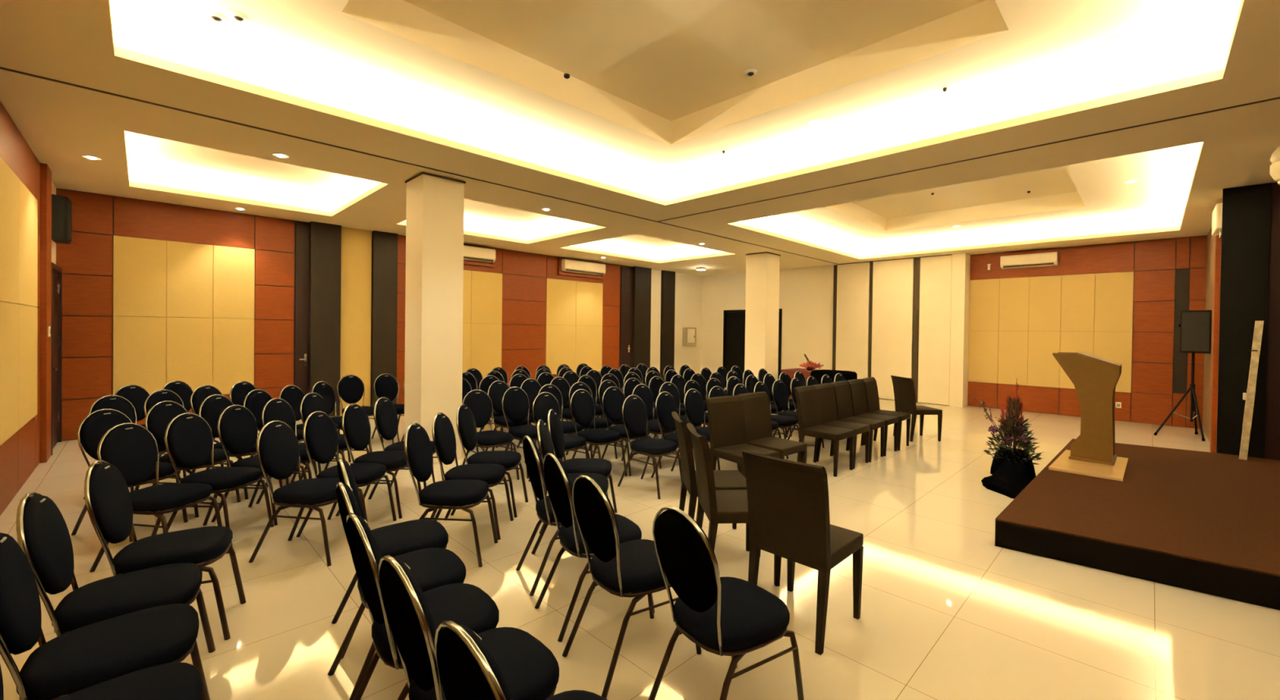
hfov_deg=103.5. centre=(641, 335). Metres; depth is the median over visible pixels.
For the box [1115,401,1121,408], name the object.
wall socket
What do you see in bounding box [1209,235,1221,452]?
trim
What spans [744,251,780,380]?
column
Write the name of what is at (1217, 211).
air conditioner
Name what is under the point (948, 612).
floor
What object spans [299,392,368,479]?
banquet chair
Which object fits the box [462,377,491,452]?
banquet chair
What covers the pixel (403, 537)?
banquet chair
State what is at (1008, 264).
outlet
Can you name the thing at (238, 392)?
banquet chair
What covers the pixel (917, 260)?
trim
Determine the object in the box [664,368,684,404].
banquet chair
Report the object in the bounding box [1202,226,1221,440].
wall
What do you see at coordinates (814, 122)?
recessed light
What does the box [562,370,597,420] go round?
banquet chair
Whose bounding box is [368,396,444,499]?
banquet chair
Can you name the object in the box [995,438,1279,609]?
stage platform
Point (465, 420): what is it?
banquet chair
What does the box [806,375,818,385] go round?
banquet chair
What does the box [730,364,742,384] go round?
banquet chair
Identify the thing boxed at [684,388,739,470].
banquet chair
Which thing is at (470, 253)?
air conditioner
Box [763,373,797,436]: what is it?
banquet chair
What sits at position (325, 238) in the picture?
trim
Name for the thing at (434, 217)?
column
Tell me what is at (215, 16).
recessed light
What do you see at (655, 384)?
banquet chair
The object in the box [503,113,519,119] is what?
recessed light
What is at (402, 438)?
banquet chair
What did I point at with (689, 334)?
electrical panel
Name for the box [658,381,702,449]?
banquet chair
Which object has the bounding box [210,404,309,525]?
banquet chair
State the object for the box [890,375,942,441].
upholstered chair
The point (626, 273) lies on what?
door
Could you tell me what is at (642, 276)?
trim
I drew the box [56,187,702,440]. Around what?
wall
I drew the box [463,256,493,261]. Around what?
outlet
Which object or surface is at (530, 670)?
banquet chair
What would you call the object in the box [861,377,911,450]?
upholstered chair
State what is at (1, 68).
trim
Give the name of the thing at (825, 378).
banquet chair
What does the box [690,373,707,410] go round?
banquet chair
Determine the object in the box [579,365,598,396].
banquet chair
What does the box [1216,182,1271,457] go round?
wall panel
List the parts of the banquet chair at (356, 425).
backrest, leg, seat, leg, seat frame, leg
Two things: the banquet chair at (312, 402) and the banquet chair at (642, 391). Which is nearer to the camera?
the banquet chair at (312, 402)
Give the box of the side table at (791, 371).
[780,368,818,399]
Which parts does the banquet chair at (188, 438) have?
leg, backrest, leg, seat, leg, seat frame, leg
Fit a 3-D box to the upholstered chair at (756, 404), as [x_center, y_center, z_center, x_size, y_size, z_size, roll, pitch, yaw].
[1.341,1.093,5.217,0.459,0.950,0.571,0,1,-41]
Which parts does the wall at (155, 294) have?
wood panel, wood panel, fabric panel, wood panel, wood panel, ivory panel, wood panel, fabric panel, wood panel, wood panel, wood panel, fabric panel, wood panel, ivory panel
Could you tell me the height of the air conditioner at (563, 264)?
0.410 m
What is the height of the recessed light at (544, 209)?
0.018 m
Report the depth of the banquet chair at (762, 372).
9.34 m
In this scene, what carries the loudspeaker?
on the speaker stand
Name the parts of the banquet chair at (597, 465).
backrest, seat, leg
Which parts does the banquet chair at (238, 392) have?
backrest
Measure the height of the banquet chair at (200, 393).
0.932 m
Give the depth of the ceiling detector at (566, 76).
4.67 m
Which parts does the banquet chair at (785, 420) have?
backrest, leg, seat, seat frame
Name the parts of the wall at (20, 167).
wood panel, wood panel, fabric panel, wood panel, painted panel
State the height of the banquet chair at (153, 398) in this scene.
0.932 m
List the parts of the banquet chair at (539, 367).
backrest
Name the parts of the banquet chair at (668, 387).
backrest, seat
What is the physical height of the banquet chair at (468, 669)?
0.932 m
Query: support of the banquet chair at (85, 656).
on the floor
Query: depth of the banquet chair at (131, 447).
3.37 m
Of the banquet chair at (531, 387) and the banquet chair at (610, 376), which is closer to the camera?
the banquet chair at (531, 387)
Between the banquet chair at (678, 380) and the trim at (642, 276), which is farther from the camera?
the trim at (642, 276)
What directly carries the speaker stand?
on the floor
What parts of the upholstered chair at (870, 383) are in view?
backrest, leg, seat, leg, leg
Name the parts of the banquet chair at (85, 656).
backrest, seat, seat frame, leg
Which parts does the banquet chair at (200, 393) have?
backrest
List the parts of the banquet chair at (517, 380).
backrest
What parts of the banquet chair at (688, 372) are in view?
backrest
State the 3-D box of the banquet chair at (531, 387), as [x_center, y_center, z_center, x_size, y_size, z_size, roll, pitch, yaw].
[-1.326,1.057,6.726,0.580,0.932,0.406,1,1,41]
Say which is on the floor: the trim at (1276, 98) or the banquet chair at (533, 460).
the banquet chair at (533, 460)
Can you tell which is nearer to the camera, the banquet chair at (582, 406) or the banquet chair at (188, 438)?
the banquet chair at (188, 438)
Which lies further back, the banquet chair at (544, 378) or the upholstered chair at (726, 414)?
the banquet chair at (544, 378)
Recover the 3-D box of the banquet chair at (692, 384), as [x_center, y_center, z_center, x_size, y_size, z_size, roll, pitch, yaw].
[0.878,1.085,6.828,0.406,0.932,0.580,0,1,-44]
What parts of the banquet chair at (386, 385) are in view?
leg, backrest, seat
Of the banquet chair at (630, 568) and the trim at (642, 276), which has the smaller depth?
the banquet chair at (630, 568)
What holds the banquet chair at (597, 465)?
on the floor
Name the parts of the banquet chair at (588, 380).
backrest, seat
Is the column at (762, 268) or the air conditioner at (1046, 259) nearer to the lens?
the air conditioner at (1046, 259)
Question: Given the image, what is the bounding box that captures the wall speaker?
[51,194,71,244]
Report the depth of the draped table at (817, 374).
10.27 m
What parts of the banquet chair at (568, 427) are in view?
backrest, seat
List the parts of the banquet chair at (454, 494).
backrest, leg, leg, seat, seat frame, leg, leg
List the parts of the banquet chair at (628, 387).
backrest, seat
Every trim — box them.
[0,66,838,264]
[37,162,51,462]
[308,221,341,416]
[370,230,397,406]
[631,266,651,384]
[657,97,1279,222]
[659,270,675,381]
[831,264,837,369]
[838,253,951,264]
[867,262,873,377]
[911,257,919,402]
[949,252,970,407]
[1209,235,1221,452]
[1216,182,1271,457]
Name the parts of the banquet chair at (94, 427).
leg, backrest, seat frame, seat, leg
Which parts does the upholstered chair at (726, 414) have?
leg, backrest, leg, leg, seat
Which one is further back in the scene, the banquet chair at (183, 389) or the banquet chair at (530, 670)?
the banquet chair at (183, 389)
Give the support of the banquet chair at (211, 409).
on the floor
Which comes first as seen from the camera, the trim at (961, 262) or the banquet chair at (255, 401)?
the banquet chair at (255, 401)
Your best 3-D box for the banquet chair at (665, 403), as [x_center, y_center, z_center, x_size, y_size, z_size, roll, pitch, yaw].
[0.450,1.093,5.447,0.580,0.932,0.406,1,1,41]
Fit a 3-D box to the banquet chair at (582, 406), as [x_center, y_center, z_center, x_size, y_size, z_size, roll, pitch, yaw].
[-0.492,1.079,5.580,0.580,0.932,0.406,1,1,40]
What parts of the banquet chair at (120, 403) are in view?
backrest, seat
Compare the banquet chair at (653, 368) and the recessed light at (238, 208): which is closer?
the recessed light at (238, 208)
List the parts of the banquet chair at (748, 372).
backrest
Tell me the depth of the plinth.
5.25 m
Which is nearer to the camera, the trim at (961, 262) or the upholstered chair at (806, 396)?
the upholstered chair at (806, 396)
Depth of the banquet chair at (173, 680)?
1.56 m
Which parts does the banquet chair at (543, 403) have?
backrest, seat, seat frame, leg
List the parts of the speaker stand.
leg, leg, leg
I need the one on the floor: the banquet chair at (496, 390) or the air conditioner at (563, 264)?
the banquet chair at (496, 390)
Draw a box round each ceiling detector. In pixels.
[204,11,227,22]
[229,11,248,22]
[564,73,569,79]
[744,68,756,75]
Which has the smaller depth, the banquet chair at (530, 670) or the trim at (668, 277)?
the banquet chair at (530, 670)
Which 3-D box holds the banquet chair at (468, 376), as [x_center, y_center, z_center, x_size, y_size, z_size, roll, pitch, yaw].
[-2.517,1.033,7.642,0.580,0.932,0.406,1,1,38]
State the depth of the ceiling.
4.71 m
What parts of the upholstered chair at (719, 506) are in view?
leg, backrest, leg, seat, leg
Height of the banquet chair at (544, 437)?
0.932 m
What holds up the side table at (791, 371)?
on the floor
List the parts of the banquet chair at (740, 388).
backrest, seat, leg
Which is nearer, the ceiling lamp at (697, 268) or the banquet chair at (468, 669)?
the banquet chair at (468, 669)
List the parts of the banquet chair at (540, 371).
backrest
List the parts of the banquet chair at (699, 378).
backrest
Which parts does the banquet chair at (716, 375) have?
backrest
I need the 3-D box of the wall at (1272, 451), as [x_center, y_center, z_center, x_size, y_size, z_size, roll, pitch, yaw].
[8.276,-0.074,4.999,0.200,3.470,2.680,0,1,-45]
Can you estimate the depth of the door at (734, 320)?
15.60 m
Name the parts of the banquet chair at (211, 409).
backrest, seat, leg, seat frame, leg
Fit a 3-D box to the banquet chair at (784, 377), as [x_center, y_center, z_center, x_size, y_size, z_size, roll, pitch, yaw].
[2.605,1.093,8.409,0.406,0.932,0.580,0,1,-42]
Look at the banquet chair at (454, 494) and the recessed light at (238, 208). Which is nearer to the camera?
the banquet chair at (454, 494)
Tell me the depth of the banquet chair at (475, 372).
8.61 m
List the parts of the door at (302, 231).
handle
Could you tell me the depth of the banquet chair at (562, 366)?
9.83 m
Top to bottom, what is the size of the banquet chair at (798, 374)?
0.932 m
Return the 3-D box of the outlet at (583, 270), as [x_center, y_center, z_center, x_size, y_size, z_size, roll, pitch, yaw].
[-1.415,-1.621,12.840,1.210,0.033,0.032,0,1,-45]
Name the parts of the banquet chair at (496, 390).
backrest, seat frame, seat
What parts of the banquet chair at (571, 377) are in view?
backrest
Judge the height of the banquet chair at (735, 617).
0.932 m
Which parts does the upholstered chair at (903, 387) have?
backrest, leg, leg, seat, leg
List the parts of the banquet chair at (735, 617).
leg, backrest, seat frame, seat, leg, leg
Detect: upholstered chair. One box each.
[671,411,749,551]
[686,422,781,586]
[705,395,778,478]
[737,391,807,462]
[741,449,863,654]
[793,385,854,476]
[813,382,870,468]
[831,380,884,462]
[846,378,898,456]
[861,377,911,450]
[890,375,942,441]
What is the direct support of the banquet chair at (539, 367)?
on the floor
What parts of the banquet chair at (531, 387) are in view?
backrest, seat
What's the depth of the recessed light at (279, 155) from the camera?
5.35 m
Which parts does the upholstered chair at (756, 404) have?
backrest, seat, leg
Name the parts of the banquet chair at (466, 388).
backrest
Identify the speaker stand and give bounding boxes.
[1153,352,1204,440]
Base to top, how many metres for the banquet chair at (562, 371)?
0.932 m
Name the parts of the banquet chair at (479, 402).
leg, backrest, seat, seat frame, leg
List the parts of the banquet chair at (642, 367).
backrest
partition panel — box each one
[835,262,870,378]
[871,257,914,399]
[917,254,951,405]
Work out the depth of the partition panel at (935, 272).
11.56 m
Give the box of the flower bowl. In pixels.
[806,366,813,370]
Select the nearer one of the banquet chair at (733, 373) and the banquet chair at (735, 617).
the banquet chair at (735, 617)
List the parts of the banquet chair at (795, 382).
leg, backrest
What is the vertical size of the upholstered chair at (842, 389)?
0.950 m
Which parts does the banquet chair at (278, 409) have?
leg, backrest, leg, seat, leg, seat frame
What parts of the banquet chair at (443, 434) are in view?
leg, backrest, leg, seat, leg, seat frame, leg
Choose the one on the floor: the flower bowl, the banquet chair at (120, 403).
the banquet chair at (120, 403)
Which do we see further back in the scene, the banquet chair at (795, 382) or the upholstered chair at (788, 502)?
the banquet chair at (795, 382)
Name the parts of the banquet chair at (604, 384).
backrest, seat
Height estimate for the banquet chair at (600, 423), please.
0.932 m
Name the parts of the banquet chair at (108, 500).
backrest, seat, seat frame, leg, leg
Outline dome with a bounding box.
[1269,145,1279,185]
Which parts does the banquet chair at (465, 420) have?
leg, backrest, seat, leg, seat frame, leg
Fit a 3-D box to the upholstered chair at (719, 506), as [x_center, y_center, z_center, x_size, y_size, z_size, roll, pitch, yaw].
[0.598,1.101,3.377,0.571,0.950,0.459,1,1,-4]
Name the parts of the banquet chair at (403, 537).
leg, leg, backrest, seat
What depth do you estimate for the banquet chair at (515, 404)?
5.78 m
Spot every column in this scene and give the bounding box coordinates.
[404,171,466,462]
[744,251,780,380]
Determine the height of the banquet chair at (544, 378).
0.932 m
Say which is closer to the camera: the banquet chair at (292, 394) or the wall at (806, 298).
the banquet chair at (292, 394)
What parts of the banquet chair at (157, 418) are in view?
backrest, leg, seat, seat frame, leg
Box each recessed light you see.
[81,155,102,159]
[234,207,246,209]
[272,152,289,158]
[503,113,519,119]
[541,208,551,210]
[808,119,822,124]
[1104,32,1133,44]
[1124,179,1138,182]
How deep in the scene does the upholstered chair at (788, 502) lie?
2.63 m
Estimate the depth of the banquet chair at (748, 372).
9.02 m
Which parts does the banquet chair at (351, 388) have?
backrest, seat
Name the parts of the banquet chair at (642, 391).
backrest, leg, seat, seat frame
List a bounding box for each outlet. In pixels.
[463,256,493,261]
[565,268,604,274]
[1003,262,1053,267]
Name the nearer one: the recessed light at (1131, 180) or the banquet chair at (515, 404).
the banquet chair at (515, 404)
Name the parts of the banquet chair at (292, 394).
backrest, seat, leg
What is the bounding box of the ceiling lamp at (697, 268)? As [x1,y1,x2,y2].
[696,266,706,270]
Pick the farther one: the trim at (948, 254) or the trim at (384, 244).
the trim at (948, 254)
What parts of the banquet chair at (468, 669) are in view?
backrest, seat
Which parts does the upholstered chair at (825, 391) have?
leg, backrest, leg, seat, leg, leg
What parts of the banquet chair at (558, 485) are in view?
leg, backrest, leg, seat frame, seat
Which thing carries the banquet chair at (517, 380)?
on the floor
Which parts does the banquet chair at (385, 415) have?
leg, backrest, leg, seat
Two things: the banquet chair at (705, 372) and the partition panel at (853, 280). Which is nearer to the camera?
the banquet chair at (705, 372)
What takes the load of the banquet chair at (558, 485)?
on the floor
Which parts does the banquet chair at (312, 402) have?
leg, backrest, leg, seat, seat frame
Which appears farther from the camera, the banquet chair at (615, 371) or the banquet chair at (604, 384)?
the banquet chair at (615, 371)
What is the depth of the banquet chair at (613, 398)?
5.92 m
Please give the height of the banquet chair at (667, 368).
0.932 m
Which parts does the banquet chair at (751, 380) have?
backrest, seat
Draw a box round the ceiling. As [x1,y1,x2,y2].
[0,0,1279,275]
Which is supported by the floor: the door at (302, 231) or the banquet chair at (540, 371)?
the banquet chair at (540, 371)
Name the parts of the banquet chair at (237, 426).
leg, backrest, leg, seat, leg, leg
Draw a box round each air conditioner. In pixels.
[463,244,495,266]
[557,257,605,279]
[1000,251,1057,268]
[1211,202,1222,238]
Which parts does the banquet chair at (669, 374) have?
backrest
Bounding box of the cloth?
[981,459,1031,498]
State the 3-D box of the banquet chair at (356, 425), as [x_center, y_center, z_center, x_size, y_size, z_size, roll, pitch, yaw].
[-2.280,1.067,4.427,0.580,0.932,0.406,1,1,2]
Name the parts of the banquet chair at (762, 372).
backrest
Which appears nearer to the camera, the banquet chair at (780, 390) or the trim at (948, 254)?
the banquet chair at (780, 390)
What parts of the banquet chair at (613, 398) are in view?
leg, backrest, leg, leg, seat, seat frame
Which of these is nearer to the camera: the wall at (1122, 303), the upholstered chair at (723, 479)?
the upholstered chair at (723, 479)
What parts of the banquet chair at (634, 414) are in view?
leg, backrest, leg, seat, seat frame, leg, leg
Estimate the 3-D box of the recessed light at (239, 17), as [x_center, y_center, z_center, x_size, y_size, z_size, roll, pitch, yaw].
[-2.800,-2.205,3.510,0.106,0.032,0.105,0,1,-45]
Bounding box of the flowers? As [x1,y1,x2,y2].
[799,353,823,370]
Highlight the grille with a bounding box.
[67,200,71,241]
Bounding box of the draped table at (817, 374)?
[810,368,857,383]
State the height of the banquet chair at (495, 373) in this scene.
0.932 m
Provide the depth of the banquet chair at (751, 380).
7.84 m
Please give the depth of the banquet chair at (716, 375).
8.46 m
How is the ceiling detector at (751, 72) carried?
attached to the ceiling
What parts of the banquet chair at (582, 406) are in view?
backrest, leg, leg, seat, seat frame, leg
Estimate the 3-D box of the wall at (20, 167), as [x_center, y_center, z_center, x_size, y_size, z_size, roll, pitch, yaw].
[-3.107,-0.194,1.818,0.235,3.470,14.160,0,1,-45]
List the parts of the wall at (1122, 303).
wood panel, fabric panel, wood panel, wood panel, wood panel, slot panel, wood panel, wood panel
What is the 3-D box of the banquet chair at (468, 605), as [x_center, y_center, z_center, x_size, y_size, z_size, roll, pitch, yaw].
[-0.836,1.109,1.991,0.580,0.932,0.406,0,1,-42]
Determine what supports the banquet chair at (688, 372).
on the floor
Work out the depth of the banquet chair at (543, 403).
5.30 m
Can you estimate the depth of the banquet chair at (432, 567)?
2.32 m
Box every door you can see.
[51,262,62,455]
[294,222,309,395]
[619,266,632,368]
[722,308,782,384]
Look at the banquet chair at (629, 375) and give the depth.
8.13 m
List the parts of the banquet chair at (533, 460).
leg, backrest, leg, seat frame, seat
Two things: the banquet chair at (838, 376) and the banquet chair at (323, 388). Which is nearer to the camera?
the banquet chair at (323, 388)
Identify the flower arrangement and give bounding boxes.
[968,377,1044,479]
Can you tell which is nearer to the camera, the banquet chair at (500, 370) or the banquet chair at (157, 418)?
the banquet chair at (157, 418)
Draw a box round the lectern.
[1052,351,1121,465]
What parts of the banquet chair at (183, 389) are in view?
backrest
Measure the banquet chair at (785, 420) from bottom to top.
0.932 m
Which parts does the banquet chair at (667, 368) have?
backrest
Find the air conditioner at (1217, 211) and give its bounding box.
[1211,202,1222,238]
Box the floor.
[0,386,1279,699]
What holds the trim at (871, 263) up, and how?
attached to the wall at (806, 298)
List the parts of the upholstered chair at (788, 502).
leg, backrest, leg, leg, seat, leg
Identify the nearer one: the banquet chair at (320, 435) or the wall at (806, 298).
the banquet chair at (320, 435)
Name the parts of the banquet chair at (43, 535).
backrest, seat, seat frame, leg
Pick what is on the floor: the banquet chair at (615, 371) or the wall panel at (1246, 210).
the banquet chair at (615, 371)
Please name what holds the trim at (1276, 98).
attached to the ceiling
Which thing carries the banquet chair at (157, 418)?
on the floor
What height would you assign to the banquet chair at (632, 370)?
0.932 m
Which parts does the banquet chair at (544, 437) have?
leg, backrest, seat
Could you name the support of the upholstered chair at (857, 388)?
on the floor
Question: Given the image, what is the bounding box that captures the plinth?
[1048,449,1128,480]
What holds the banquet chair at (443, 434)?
on the floor
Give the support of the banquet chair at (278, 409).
on the floor
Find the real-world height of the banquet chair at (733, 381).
0.932 m
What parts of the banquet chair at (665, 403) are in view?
leg, backrest, leg, seat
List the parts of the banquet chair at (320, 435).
leg, backrest, leg, seat, leg, seat frame, leg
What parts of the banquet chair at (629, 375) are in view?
backrest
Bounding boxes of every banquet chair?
[0,532,210,699]
[0,662,203,699]
[16,491,215,652]
[71,408,187,542]
[83,395,177,499]
[84,459,245,639]
[89,422,222,572]
[114,384,149,427]
[143,389,223,476]
[144,400,240,517]
[158,380,193,456]
[162,413,274,546]
[190,384,229,466]
[198,394,282,499]
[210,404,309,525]
[229,380,261,431]
[243,388,317,484]
[248,420,340,566]
[255,397,337,503]
[279,384,345,472]
[296,410,396,537]
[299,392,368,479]
[311,381,370,462]
[327,481,466,699]
[331,457,448,658]
[335,403,421,518]
[337,373,383,442]
[346,512,498,699]
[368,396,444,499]
[371,373,404,444]
[378,555,559,699]
[400,382,404,440]
[404,422,497,567]
[431,412,513,539]
[434,620,606,699]
[450,404,528,517]
[462,371,497,430]
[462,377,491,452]
[462,389,519,479]
[466,367,482,389]
[479,375,522,447]
[481,370,504,431]
[485,380,536,450]
[491,366,507,384]
[502,386,537,478]
[507,373,532,432]
[510,368,529,379]
[513,365,530,379]
[515,435,594,595]
[516,377,561,448]
[528,391,589,481]
[531,418,608,554]
[534,368,570,421]
[534,453,654,641]
[535,364,551,377]
[536,372,575,434]
[537,383,587,457]
[542,408,617,525]
[550,376,593,445]
[556,364,569,377]
[558,366,572,377]
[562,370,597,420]
[562,475,701,698]
[565,381,617,458]
[569,388,626,475]
[574,374,606,435]
[576,363,587,377]
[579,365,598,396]
[586,369,603,417]
[596,379,642,455]
[600,364,622,391]
[600,373,620,439]
[600,386,654,475]
[607,368,623,392]
[617,394,681,498]
[618,364,630,388]
[622,377,657,440]
[623,372,655,408]
[627,367,643,383]
[629,383,676,468]
[635,363,653,410]
[644,370,660,386]
[645,366,660,376]
[648,375,686,433]
[648,506,804,699]
[650,391,710,477]
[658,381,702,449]
[663,364,682,415]
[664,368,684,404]
[667,374,706,433]
[679,364,689,377]
[683,368,706,400]
[684,379,709,428]
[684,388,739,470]
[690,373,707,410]
[700,367,728,395]
[706,371,724,426]
[706,377,723,397]
[708,386,726,397]
[715,366,727,392]
[726,370,740,382]
[726,376,741,395]
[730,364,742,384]
[733,383,781,438]
[742,368,773,401]
[745,374,787,437]
[753,381,799,458]
[757,368,789,397]
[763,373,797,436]
[772,379,799,436]
[778,372,795,411]
[787,377,824,447]
[794,370,806,386]
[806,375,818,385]
[821,374,832,383]
[834,373,874,430]
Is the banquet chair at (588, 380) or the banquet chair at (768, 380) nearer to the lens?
the banquet chair at (588, 380)
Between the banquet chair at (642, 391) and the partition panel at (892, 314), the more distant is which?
the partition panel at (892, 314)
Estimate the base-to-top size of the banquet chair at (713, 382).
0.932 m
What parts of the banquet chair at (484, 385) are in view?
backrest, seat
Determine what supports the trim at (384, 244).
attached to the wall at (155, 294)
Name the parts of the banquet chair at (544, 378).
backrest, seat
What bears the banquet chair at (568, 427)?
on the floor
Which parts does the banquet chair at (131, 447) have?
leg, backrest, leg, leg, seat, seat frame, leg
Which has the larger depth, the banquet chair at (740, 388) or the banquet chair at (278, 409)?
the banquet chair at (740, 388)
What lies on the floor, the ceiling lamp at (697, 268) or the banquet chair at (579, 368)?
the banquet chair at (579, 368)
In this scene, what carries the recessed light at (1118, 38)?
in the ceiling
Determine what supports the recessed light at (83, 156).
in the ceiling
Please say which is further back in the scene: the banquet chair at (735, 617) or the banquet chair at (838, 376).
the banquet chair at (838, 376)
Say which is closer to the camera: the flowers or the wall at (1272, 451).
the wall at (1272, 451)
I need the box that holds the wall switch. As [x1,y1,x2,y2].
[48,326,51,336]
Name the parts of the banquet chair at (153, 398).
backrest, leg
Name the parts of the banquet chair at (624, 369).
backrest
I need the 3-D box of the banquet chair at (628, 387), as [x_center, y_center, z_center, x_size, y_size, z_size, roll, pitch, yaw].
[0.043,1.073,6.993,0.406,0.932,0.580,0,1,-41]
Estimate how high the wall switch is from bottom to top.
0.120 m
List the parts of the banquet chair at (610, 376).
backrest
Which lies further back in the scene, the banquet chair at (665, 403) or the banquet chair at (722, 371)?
the banquet chair at (722, 371)
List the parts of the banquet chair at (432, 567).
leg, backrest, leg, seat, seat frame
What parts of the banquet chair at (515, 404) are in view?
backrest, seat, seat frame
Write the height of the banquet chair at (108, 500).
0.932 m
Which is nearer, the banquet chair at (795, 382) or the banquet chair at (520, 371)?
the banquet chair at (795, 382)
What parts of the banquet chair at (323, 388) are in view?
backrest, seat, leg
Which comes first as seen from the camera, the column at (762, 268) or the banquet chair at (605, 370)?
the banquet chair at (605, 370)
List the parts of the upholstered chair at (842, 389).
backrest, leg, seat, leg, leg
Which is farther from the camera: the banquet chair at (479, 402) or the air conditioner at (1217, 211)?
the air conditioner at (1217, 211)
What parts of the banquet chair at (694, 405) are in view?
backrest, seat, leg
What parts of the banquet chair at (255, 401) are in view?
backrest, seat, leg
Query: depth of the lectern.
5.49 m
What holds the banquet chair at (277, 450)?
on the floor
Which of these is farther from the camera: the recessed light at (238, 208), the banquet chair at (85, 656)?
the recessed light at (238, 208)
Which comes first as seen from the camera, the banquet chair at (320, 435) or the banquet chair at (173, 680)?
the banquet chair at (173, 680)
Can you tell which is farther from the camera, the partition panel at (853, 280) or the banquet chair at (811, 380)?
the partition panel at (853, 280)
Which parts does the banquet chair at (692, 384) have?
backrest, seat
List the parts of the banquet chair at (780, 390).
backrest, seat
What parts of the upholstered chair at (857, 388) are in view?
backrest, leg, seat, leg, leg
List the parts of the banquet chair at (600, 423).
backrest, leg, seat, leg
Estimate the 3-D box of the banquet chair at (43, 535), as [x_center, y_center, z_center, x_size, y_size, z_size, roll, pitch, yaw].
[-2.207,1.090,2.151,0.580,0.932,0.406,0,1,-37]
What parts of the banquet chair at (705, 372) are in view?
backrest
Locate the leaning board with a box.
[1239,320,1263,459]
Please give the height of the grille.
0.500 m
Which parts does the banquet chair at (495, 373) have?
backrest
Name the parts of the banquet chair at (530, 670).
backrest, seat, seat frame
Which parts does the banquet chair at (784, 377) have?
backrest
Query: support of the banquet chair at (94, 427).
on the floor
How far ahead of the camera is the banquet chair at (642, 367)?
10.32 m
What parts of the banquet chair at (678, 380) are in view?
backrest, seat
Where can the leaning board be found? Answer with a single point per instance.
(1249, 396)
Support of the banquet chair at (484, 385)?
on the floor
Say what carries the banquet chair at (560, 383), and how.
on the floor
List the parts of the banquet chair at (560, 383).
backrest, seat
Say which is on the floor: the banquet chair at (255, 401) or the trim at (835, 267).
the banquet chair at (255, 401)
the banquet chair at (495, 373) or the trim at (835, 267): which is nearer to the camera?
the banquet chair at (495, 373)
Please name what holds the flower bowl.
on the side table at (791, 371)
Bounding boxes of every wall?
[0,100,56,515]
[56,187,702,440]
[700,264,835,373]
[967,235,1207,428]
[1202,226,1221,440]
[1264,182,1279,460]
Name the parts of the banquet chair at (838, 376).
backrest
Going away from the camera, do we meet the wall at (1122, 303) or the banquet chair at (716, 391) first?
the banquet chair at (716, 391)
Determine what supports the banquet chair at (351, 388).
on the floor
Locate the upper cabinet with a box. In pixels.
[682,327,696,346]
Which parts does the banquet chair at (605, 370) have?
backrest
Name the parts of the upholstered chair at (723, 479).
leg, backrest, leg, seat, leg, leg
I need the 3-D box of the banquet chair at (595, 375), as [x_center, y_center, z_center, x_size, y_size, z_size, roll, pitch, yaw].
[-0.643,1.050,8.388,0.406,0.932,0.580,0,1,-43]
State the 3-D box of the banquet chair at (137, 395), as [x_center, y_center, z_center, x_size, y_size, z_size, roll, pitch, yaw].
[-5.430,1.014,5.573,0.580,0.932,0.406,1,1,9]
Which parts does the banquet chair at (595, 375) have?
backrest, seat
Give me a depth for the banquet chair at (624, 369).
9.99 m
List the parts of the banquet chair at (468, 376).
backrest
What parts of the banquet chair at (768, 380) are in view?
backrest, seat, seat frame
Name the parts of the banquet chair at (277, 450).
leg, backrest, leg, seat frame, seat, leg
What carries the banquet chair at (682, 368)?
on the floor
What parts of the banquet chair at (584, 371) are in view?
backrest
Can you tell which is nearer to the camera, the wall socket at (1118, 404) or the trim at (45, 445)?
the trim at (45, 445)
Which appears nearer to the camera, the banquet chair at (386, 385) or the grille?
the grille
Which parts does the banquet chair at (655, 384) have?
backrest, seat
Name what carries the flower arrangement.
on the floor
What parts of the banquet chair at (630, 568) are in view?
leg, backrest, leg, seat, seat frame, leg, leg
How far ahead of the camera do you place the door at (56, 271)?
6.62 m
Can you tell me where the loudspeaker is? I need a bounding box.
[1178,310,1211,353]
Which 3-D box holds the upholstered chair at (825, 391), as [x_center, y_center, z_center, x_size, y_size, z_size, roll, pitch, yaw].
[2.483,1.097,6.290,0.459,0.950,0.571,0,1,-45]
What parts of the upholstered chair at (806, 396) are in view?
leg, backrest, leg, seat, leg, leg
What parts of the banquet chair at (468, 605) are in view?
leg, backrest, leg, seat frame, seat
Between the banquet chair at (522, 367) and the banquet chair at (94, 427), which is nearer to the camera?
the banquet chair at (94, 427)
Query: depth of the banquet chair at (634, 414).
5.13 m

